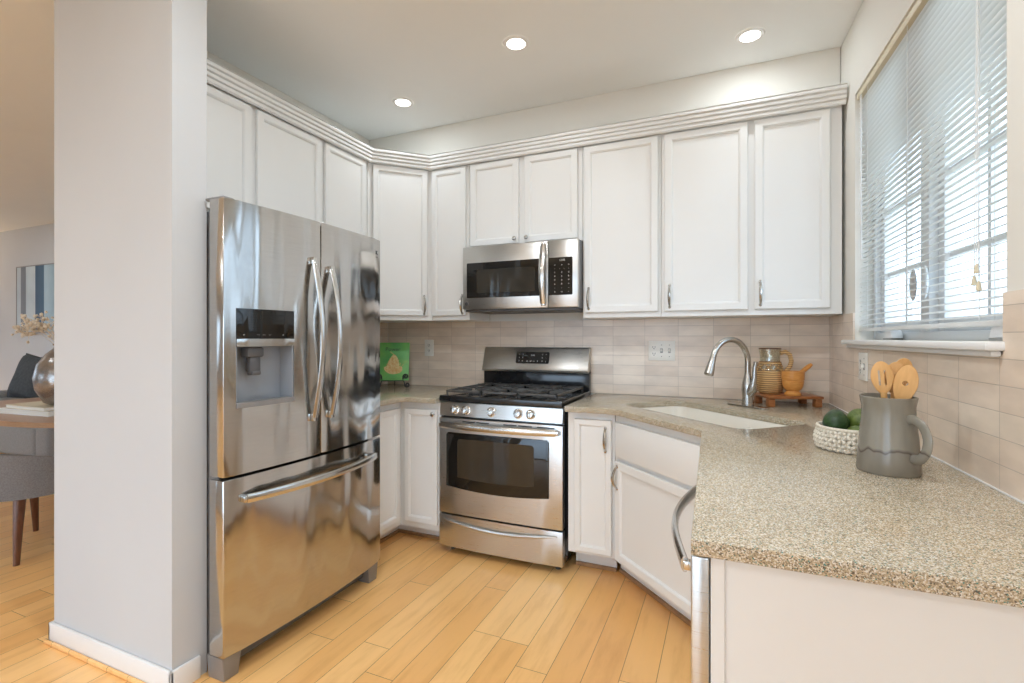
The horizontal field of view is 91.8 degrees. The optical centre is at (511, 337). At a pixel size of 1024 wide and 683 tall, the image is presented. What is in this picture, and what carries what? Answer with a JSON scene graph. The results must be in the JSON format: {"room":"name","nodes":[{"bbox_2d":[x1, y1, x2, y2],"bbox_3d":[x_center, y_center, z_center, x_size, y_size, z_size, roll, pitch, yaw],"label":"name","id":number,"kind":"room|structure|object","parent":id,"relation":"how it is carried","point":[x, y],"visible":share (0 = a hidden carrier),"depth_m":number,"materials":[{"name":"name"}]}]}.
{"room":"kitchen","nodes":[
{"label":"kitchen","id":0,"kind":"room"},
{"bbox_2d":[0,223,53,389],"bbox_3d":[-4.946,-0.100,6.011,8.535,2.739,0.120,0,0,24],"label":"wall","id":1,"kind":"structure","parent":0,"point":[34,245],"depth_m":6.73,"materials":[{"name":"grey paint"}]},
{"bbox_2d":[16,263,53,332],"bbox_3d":[-6.085,-0.510,6.419,1.200,0.880,0.035,0,0,24],"label":"wall picture","id":2,"kind":"object","parent":1,"relation":"attached to","point":[34,283],"visible":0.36,"depth_m":6.46,"materials":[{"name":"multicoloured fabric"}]},
{"bbox_2d":[54,0,206,674],"bbox_3d":[-1.538,-0.100,1.981,0.765,2.739,0.129,0,0,24],"label":"wall","id":3,"kind":"structure","parent":0,"point":[130,76],"depth_m":1.88,"materials":[{"name":"grey paint"}]},
{"bbox_2d":[43,638,145,682],"bbox_3d":[-1.572,1.260,1.904,0.818,0.017,0.012,0,0,24],"label":"trim","id":4,"kind":"structure","parent":3,"relation":"attached to","point":[53,644],"depth_m":1.92,"materials":[{"name":"brown wood"}]},
{"bbox_2d":[49,620,200,682],"bbox_3d":[-1.541,1.227,1.975,0.794,0.084,0.143,0,0,24],"label":"baseboard","id":5,"kind":"structure","parent":3,"relation":"attached to","point":[146,671],"depth_m":1.86,"materials":[{"name":"white paint"}]},
{"bbox_2d":[207,51,381,384],"bbox_3d":[-1.408,-0.100,3.032,0.120,2.739,1.899,0,0,24],"label":"wall","id":6,"kind":"structure","parent":0,"point":[210,55],"depth_m":2.95,"materials":[{"name":"paint"}]},
{"bbox_2d":[207,83,321,222],"bbox_3d":[-1.397,-0.884,2.486,0.325,0.648,0.876,0,0,24],"label":"upper cabinet","id":7,"kind":"object","parent":6,"relation":"attached to","point":[255,156],"visible":0.4,"depth_m":2.44,"materials":[{"name":"white paint"}]},
{"bbox_2d":[320,138,366,235],"bbox_3d":[-1.126,-0.663,3.064,0.361,1.090,0.393,0,0,24],"label":"upper cabinet","id":8,"kind":"object","parent":6,"relation":"attached to","point":[344,173],"visible":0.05,"depth_m":2.99,"materials":[{"name":"white paint"}]},
{"bbox_2d":[380,323,387,383],"bbox_3d":[-1.172,0.119,3.411,0.008,0.473,1.001,0,0,24],"label":"backsplash","id":9,"kind":"structure","parent":6,"relation":"attached to","point":[383,326],"depth_m":3.83,"materials":[{"name":"tile"}]},
{"bbox_2d":[0,453,690,682],"bbox_3d":[-4.462,1.300,1.776,12.800,0.060,8.100,0,0,24],"label":"floor","id":10,"kind":"structure","parent":0,"point":[432,611],"depth_m":2.16,"materials":[{"name":"brown wood"}]},
{"bbox_2d":[0,454,53,566],"bbox_3d":[-2.951,0.953,2.976,0.633,0.636,0.547,0,0,10],"label":"dining chair","id":11,"kind":"object","parent":10,"relation":"on","point":[22,477],"visible":0.7,"depth_m":2.79,"materials":[{"name":"grey fabric"}]},
{"bbox_2d":[0,390,53,456],"bbox_3d":[-5.335,0.870,5.536,2.440,0.800,0.880,0,0,24],"label":"sofa","id":12,"kind":"object","parent":10,"relation":"on","point":[13,440],"visible":0.13,"depth_m":4.81,"materials":[{"name":"fabric"}]},
{"bbox_2d":[0,397,24,400],"bbox_3d":[-5.843,0.782,5.621,0.980,0.125,0.630,0,0,23],"label":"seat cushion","id":13,"kind":"object","parent":12,"relation":"on","point":[1,398],"depth_m":5.90,"materials":[{"name":"fabric"}]},
{"bbox_2d":[7,353,41,397],"bbox_3d":[-5.381,0.440,5.556,0.558,0.537,0.240,0,0,18],"label":"throw pillow","id":14,"kind":"object","parent":12,"relation":"on","point":[21,384],"visible":0.57,"depth_m":5.48,"materials":[{"name":"fabric"}]},
{"bbox_2d":[0,397,53,427],"bbox_3d":[-3.284,0.897,3.783,2.040,0.753,1.200,0,0,24],"label":"dining table","id":15,"kind":"object","parent":10,"relation":"on","point":[8,420],"visible":0.16,"depth_m":3.17,"materials":[{"name":"brown wood"}]},
{"bbox_2d":[0,407,53,416],"bbox_3d":[-3.267,0.502,3.496,0.550,0.033,0.310,0,0,18],"label":"book","id":16,"kind":"object","parent":15,"relation":"on","point":[3,410],"visible":0.32,"depth_m":3.34,"materials":[{"name":"paper"}]},
{"bbox_2d":[5,401,53,411],"bbox_3d":[-3.241,0.472,3.481,0.470,0.025,0.290,0,0,22],"label":"book","id":17,"kind":"object","parent":16,"relation":"on","point":[40,406],"visible":0.52,"depth_m":3.38,"materials":[{"name":"paper"}]},
{"bbox_2d":[32,344,53,405],"bbox_3d":[-3.104,0.249,3.443,0.330,0.420,0.330,0,0,24],"label":"floral vase","id":18,"kind":"object","parent":17,"relation":"on","point":[43,375],"visible":0.23,"depth_m":3.30,"materials":[{"name":"glass"}]},
{"bbox_2d":[11,311,53,343],"bbox_3d":[-3.112,-0.061,3.496,0.524,0.263,0.485,0,0,-34],"label":"dried branches","id":19,"kind":"object","parent":18,"relation":"in","point":[39,327],"visible":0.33,"depth_m":3.32,"materials":[{"name":"beige plant"}]},
{"bbox_2d":[205,196,379,681],"bbox_3d":[-1.150,0.371,2.338,0.800,1.796,0.892,0,0,24],"label":"refrigerator","id":20,"kind":"object","parent":10,"relation":"on","point":[293,301],"visible":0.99,"depth_m":2.04,"materials":[{"name":"silver metal"}]},
{"bbox_2d":[376,402,443,543],"bbox_3d":[-0.765,0.829,3.255,0.856,0.881,0.960,0,0,24],"label":"base cabinet","id":21,"kind":"object","parent":10,"relation":"on","point":[409,431],"visible":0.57,"depth_m":3.00,"materials":[{"name":"white paint"}]},
{"bbox_2d":[380,384,472,405],"bbox_3d":[-0.775,0.371,3.241,0.856,0.030,0.996,0,0,24],"label":"countertop","id":22,"kind":"structure","parent":21,"relation":"on","point":[389,393],"depth_m":3.18,"materials":[{"name":"stone"}]},
{"bbox_2d":[380,374,409,386],"bbox_3d":[-0.857,0.244,3.591,0.239,0.220,0.154,0,0,-7],"label":"easel","id":23,"kind":"object","parent":22,"relation":"on","point":[403,376],"visible":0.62,"depth_m":3.53,"materials":[{"name":"metal"}]},
{"bbox_2d":[380,343,409,380],"bbox_3d":[-0.856,0.169,3.575,0.224,0.271,0.100,0,0,-7],"label":"book","id":24,"kind":"object","parent":23,"relation":"on","point":[394,357],"visible":0.98,"depth_m":3.57,"materials":[{"name":"paper"}]},
{"bbox_2d":[439,347,590,568],"bbox_3d":[0.032,0.666,3.055,0.763,1.206,0.681,0,0,24],"label":"gas range","id":25,"kind":"object","parent":10,"relation":"on","point":[503,440],"visible":0.98,"depth_m":2.81,"materials":[{"name":"silver metal"}]},
{"bbox_2d":[439,382,589,407],"bbox_3d":[0.033,0.339,3.056,0.763,0.070,0.579,0,0,23],"label":"cooktop","id":26,"kind":"object","parent":25,"relation":"in","point":[486,394],"depth_m":2.90,"materials":[{"name":"metal"}]},
{"bbox_2d":[568,412,616,571],"bbox_3d":[0.524,0.829,2.853,0.250,0.881,0.664,0,0,24],"label":"base cabinet","id":27,"kind":"object","parent":10,"relation":"on","point":[591,436],"visible":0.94,"depth_m":2.59,"materials":[{"name":"white paint"}]},
{"bbox_2d":[611,415,700,626],"bbox_3d":[1.016,0.829,2.386,1.039,0.881,1.130,0,0,24],"label":"base cabinet","id":28,"kind":"object","parent":10,"relation":"on","point":[656,466],"visible":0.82,"depth_m":2.23,"materials":[{"name":"white paint"}]},
{"bbox_2d":[565,393,1023,607],"bbox_3d":[0.735,0.371,1.914,1.387,0.030,2.226,0,0,24],"label":"countertop","id":29,"kind":"structure","parent":28,"relation":"on","point":[772,497],"depth_m":1.01,"materials":[{"name":"stone"}]},
{"bbox_2d":[643,406,785,428],"bbox_3d":[0.923,0.461,2.376,0.434,0.148,0.869,0,0,-22],"label":"sink","id":30,"kind":"object","parent":29,"relation":"in","point":[721,419],"visible":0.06,"depth_m":2.57,"materials":[{"name":"white ceramic"}]},
{"bbox_2d":[704,337,769,409],"bbox_3d":[1.102,0.175,2.517,0.308,0.361,0.250,0,0,-21],"label":"kitchen faucet","id":31,"kind":"object","parent":29,"relation":"on","point":[749,388],"visible":1,"depth_m":2.52,"materials":[{"name":"silver metal"}]},
{"bbox_2d":[754,392,823,407],"bbox_3d":[1.455,0.327,2.623,0.275,0.057,0.190,0,0,4],"label":"wooden riser","id":32,"kind":"object","parent":29,"relation":"on","point":[770,398],"visible":0.88,"depth_m":2.54,"materials":[{"name":"brown wood"}]},
{"bbox_2d":[757,348,793,393],"bbox_3d":[1.408,0.176,2.681,0.170,0.242,0.134,0,0,-19],"label":"pitcher","id":33,"kind":"object","parent":32,"relation":"on","point":[768,381],"visible":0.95,"depth_m":2.63,"materials":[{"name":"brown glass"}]},
{"bbox_2d":[781,370,804,395],"bbox_3d":[1.456,0.234,2.571,0.109,0.126,0.109,0,0,24],"label":"mortar","id":34,"kind":"object","parent":32,"relation":"on","point":[792,381],"visible":1,"depth_m":2.54,"materials":[{"name":"orange wood"}]},
{"bbox_2d":[799,363,812,371],"bbox_3d":[1.496,0.182,2.567,0.112,0.105,0.025,0,0,6],"label":"pestle","id":35,"kind":"object","parent":34,"relation":"in","point":[808,366],"visible":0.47,"depth_m":2.56,"materials":[{"name":"orange wood"}]},
{"bbox_2d":[813,421,858,454],"bbox_3d":[1.094,0.318,1.589,0.225,0.075,0.225,0,0,24],"label":"basket","id":36,"kind":"object","parent":29,"relation":"on","point":[845,441],"visible":0.48,"depth_m":1.53,"materials":[{"name":"fabric"}]},
{"bbox_2d":[822,409,849,428],"bbox_3d":[1.044,0.272,1.601,0.074,0.079,0.085,0,0,9],"label":"avocado","id":37,"kind":"object","parent":36,"relation":"in","point":[835,418],"visible":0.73,"depth_m":1.57,"materials":[{"name":"green food"}]},
{"bbox_2d":[847,425,858,430],"bbox_3d":[1.082,0.309,1.537,0.072,0.072,0.090,0,0,-41],"label":"avocado","id":38,"kind":"object","parent":36,"relation":"in","point":[855,427],"visible":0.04,"depth_m":1.54,"materials":[{"name":"green food"}]},
{"bbox_2d":[847,409,860,426],"bbox_3d":[1.123,0.267,1.603,0.078,0.078,0.098,0,0,13],"label":"avocado","id":39,"kind":"object","parent":36,"relation":"in","point":[854,416],"visible":0.38,"depth_m":1.58,"materials":[{"name":"green food"}]},
{"bbox_2d":[856,393,932,477],"bbox_3d":[0.998,0.254,1.310,0.144,0.202,0.174,0,0,28],"label":"jug","id":40,"kind":"object","parent":29,"relation":"on","point":[888,445],"visible":1,"depth_m":1.27,"materials":[{"name":"grey ceramic"}]},
{"bbox_2d":[870,361,893,397],"bbox_3d":[0.985,0.203,1.320,0.050,0.282,0.015,0,0,43],"label":"slotted spoon","id":41,"kind":"object","parent":40,"relation":"in","point":[883,389],"visible":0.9,"depth_m":1.32,"materials":[{"name":"brown wood"}]},
{"bbox_2d":[884,362,906,398],"bbox_3d":[1.023,0.203,1.324,0.050,0.280,0.015,0,0,30],"label":"wooden spoon","id":42,"kind":"object","parent":40,"relation":"in","point":[895,366],"visible":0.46,"depth_m":1.32,"materials":[{"name":"brown wood"}]},
{"bbox_2d":[897,358,912,385],"bbox_3d":[1.034,0.199,1.337,0.076,0.290,0.017,0,0,30],"label":"wooden spoon","id":43,"kind":"object","parent":40,"relation":"in","point":[904,361],"visible":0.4,"depth_m":1.32,"materials":[{"name":"brown wood"}]},
{"bbox_2d":[893,365,918,398],"bbox_3d":[1.015,0.207,1.294,0.071,0.274,0.016,0,0,39],"label":"wooden spoon","id":44,"kind":"object","parent":40,"relation":"in","point":[908,373],"visible":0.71,"depth_m":1.28,"materials":[{"name":"brown wood"}]},
{"bbox_2d":[671,485,710,682],"bbox_3d":[0.689,0.834,1.090,0.642,0.871,0.622,0,0,24],"label":"dishwasher","id":45,"kind":"object","parent":10,"relation":"on","point":[699,566],"visible":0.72,"depth_m":0.90,"materials":[{"name":"silver metal"}]},
{"bbox_2d":[711,558,1023,682],"bbox_3d":[0.850,0.829,1.256,0.613,0.881,1.067,0,0,24],"label":"base cabinet","id":46,"kind":"object","parent":10,"relation":"on","point":[769,625],"visible":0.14,"depth_m":0.81,"materials":[{"name":"white paint"}]},
{"bbox_2d":[0,0,1006,231],"bbox_3d":[-4.462,-1.510,1.776,12.800,0.080,8.100,0,0,24],"label":"ceiling","id":47,"kind":"structure","parent":0,"point":[347,61],"depth_m":2.54,"materials":[{"name":"paint"}]},
{"bbox_2d":[392,97,413,107],"bbox_3d":[-0.679,-1.466,3.090,0.134,0.005,0.134,0,0,24],"label":"recessed light","id":48,"kind":"object","parent":47,"relation":"in","point":[403,102],"visible":1,"depth_m":3.08,"materials":[{"name":"white paint"}]},
{"bbox_2d":[503,35,528,50],"bbox_3d":[0.020,-1.466,2.472,0.134,0.005,0.134,0,0,24],"label":"recessed light","id":49,"kind":"object","parent":47,"relation":"in","point":[514,42],"visible":1,"depth_m":2.47,"materials":[{"name":"white paint"}]},
{"bbox_2d":[735,27,765,43],"bbox_3d":[1.156,-1.466,2.409,0.134,0.005,0.134,0,0,24],"label":"recessed light","id":50,"kind":"object","parent":47,"relation":"in","point":[753,34],"visible":1,"depth_m":2.40,"materials":[{"name":"white paint"}]},
{"bbox_2d":[369,47,839,154],"bbox_3d":[0.339,-1.342,3.191,2.965,0.254,0.213,0,0,24],"label":"wall","id":51,"kind":"structure","parent":0,"point":[818,69],"depth_m":2.91,"materials":[{"name":"paint"}]},
{"bbox_2d":[412,312,830,403],"bbox_3d":[0.412,-0.100,3.343,3.410,2.740,0.120,0,0,24],"label":"wall","id":52,"kind":"structure","parent":0,"point":[537,316],"depth_m":3.37,"materials":[{"name":"tile"}]},
{"bbox_2d":[367,161,448,322],"bbox_3d":[-0.813,-0.663,3.473,0.597,1.090,0.598,0,0,24],"label":"upper cabinet","id":53,"kind":"object","parent":52,"relation":"attached to","point":[399,198],"visible":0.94,"depth_m":3.28,"materials":[{"name":"white paint"}]},
{"bbox_2d":[425,340,433,355],"bbox_3d":[-0.621,0.074,3.714,0.078,0.122,0.007,0,0,24],"label":"wall outlet","id":54,"kind":"object","parent":52,"relation":"attached to","point":[429,344],"visible":1,"depth_m":3.71,"materials":[{"name":"white plastic"}]},
{"bbox_2d":[432,164,489,321],"bbox_3d":[-0.359,-0.663,3.408,0.282,1.090,0.356,0,0,24],"label":"upper cabinet","id":55,"kind":"object","parent":52,"relation":"attached to","point":[450,185],"visible":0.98,"depth_m":3.29,"materials":[{"name":"white paint"}]},
{"bbox_2d":[470,146,582,246],"bbox_3d":[0.121,-0.893,3.204,0.757,0.630,0.348,0,0,24],"label":"upper cabinet","id":56,"kind":"object","parent":52,"relation":"attached to","point":[537,197],"visible":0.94,"depth_m":3.05,"materials":[{"name":"white paint"}]},
{"bbox_2d":[463,238,582,313],"bbox_3d":[0.101,-0.370,3.155,0.755,0.408,0.450,0,0,24],"label":"microwave","id":57,"kind":"object","parent":56,"relation":"attached to","point":[541,276],"visible":0.99,"depth_m":2.99,"materials":[{"name":"silver metal"}]},
{"bbox_2d":[207,58,846,169],"bbox_3d":[0.023,-1.169,2.781,3.057,0.085,1.226,0,0,-7],"label":"crown molding","id":58,"kind":"structure","parent":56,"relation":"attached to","point":[218,76],"depth_m":2.71,"materials":[{"name":"white paint"}]},
{"bbox_2d":[388,316,829,402],"bbox_3d":[0.382,0.119,3.286,2.936,0.473,0.008,0,0,24],"label":"backsplash","id":59,"kind":"structure","parent":52,"relation":"attached to","point":[620,364],"depth_m":3.09,"materials":[{"name":"tile"}]},
{"bbox_2d":[583,134,666,319],"bbox_3d":[0.673,-0.663,2.959,0.446,1.090,0.356,0,0,24],"label":"upper cabinet","id":60,"kind":"object","parent":52,"relation":"attached to","point":[622,178],"visible":0.97,"depth_m":2.84,"materials":[{"name":"white paint"}]},
{"bbox_2d":[648,341,674,360],"bbox_3d":[0.916,0.078,3.040,0.158,0.122,0.016,0,0,24],"label":"outlet","id":61,"kind":"object","parent":52,"relation":"attached to","point":[657,350],"visible":1,"depth_m":3.04,"materials":[{"name":"white plastic"}]},
{"bbox_2d":[651,345,656,355],"bbox_3d":[0.876,0.078,3.060,0.032,0.070,0.001,0,0,24],"label":"receptacle","id":62,"kind":"object","parent":61,"relation":"attached to","point":[653,347],"depth_m":3.06,"materials":[{"name":"white plastic"}]},
{"bbox_2d":[661,105,841,318],"bbox_3d":[1.269,-0.663,2.700,0.850,1.090,0.356,0,0,24],"label":"upper cabinet","id":63,"kind":"object","parent":52,"relation":"attached to","point":[751,210],"visible":0.99,"depth_m":2.57,"materials":[{"name":"white paint"}]},
{"bbox_2d":[831,0,1023,353],"bbox_3d":[0.450,-0.100,-0.876,0.162,2.739,7.597,0,0,21],"label":"wall","id":64,"kind":"structure","parent":0,"point":[875,24],"depth_m":2.08,"materials":[{"name":"paint"}]},
{"bbox_2d":[859,352,867,380],"bbox_3d":[1.497,0.122,2.124,0.016,0.118,0.118,0,0,21],"label":"wall outlet","id":65,"kind":"object","parent":64,"relation":"attached to","point":[863,357],"visible":1,"depth_m":2.10,"materials":[{"name":"white plastic"}]},
{"bbox_2d":[859,358,861,373],"bbox_3d":[1.508,0.122,2.146,0.001,0.070,0.032,0,0,21],"label":"receptacle","id":66,"kind":"object","parent":65,"relation":"attached to","point":[860,359],"depth_m":2.15,"materials":[{"name":"white plastic"}]},
{"bbox_2d":[841,50,1006,356],"bbox_3d":[1.414,-0.535,1.704,0.203,1.158,1.274,0,0,21],"label":"window","id":67,"kind":"structure","parent":64,"relation":"in","point":[972,341],"depth_m":1.65,"materials":[{"name":"plastic"}]},
{"bbox_2d":[857,0,1006,330],"bbox_3d":[1.373,-0.572,1.699,0.052,1.083,1.200,0,0,21],"label":"window blind","id":68,"kind":"object","parent":67,"relation":"attached to","point":[939,49],"visible":0.84,"depth_m":1.56,"materials":[{"name":"white plastic"}]},
{"bbox_2d":[829,289,1023,501],"bbox_3d":[1.140,0.120,1.158,0.008,0.471,3.291,0,0,21],"label":"backsplash","id":69,"kind":"structure","parent":64,"relation":"attached to","point":[972,407],"depth_m":1.29,"materials":[{"name":"tile"}]},
{"bbox_2d":[829,403,1023,503],"bbox_3d":[1.329,0.354,1.669,0.004,0.004,2.180,0,0,21],"label":"trim","id":70,"kind":"structure","parent":64,"relation":"attached to","point":[950,465],"depth_m":1.24,"materials":[{"name":"white paint"}]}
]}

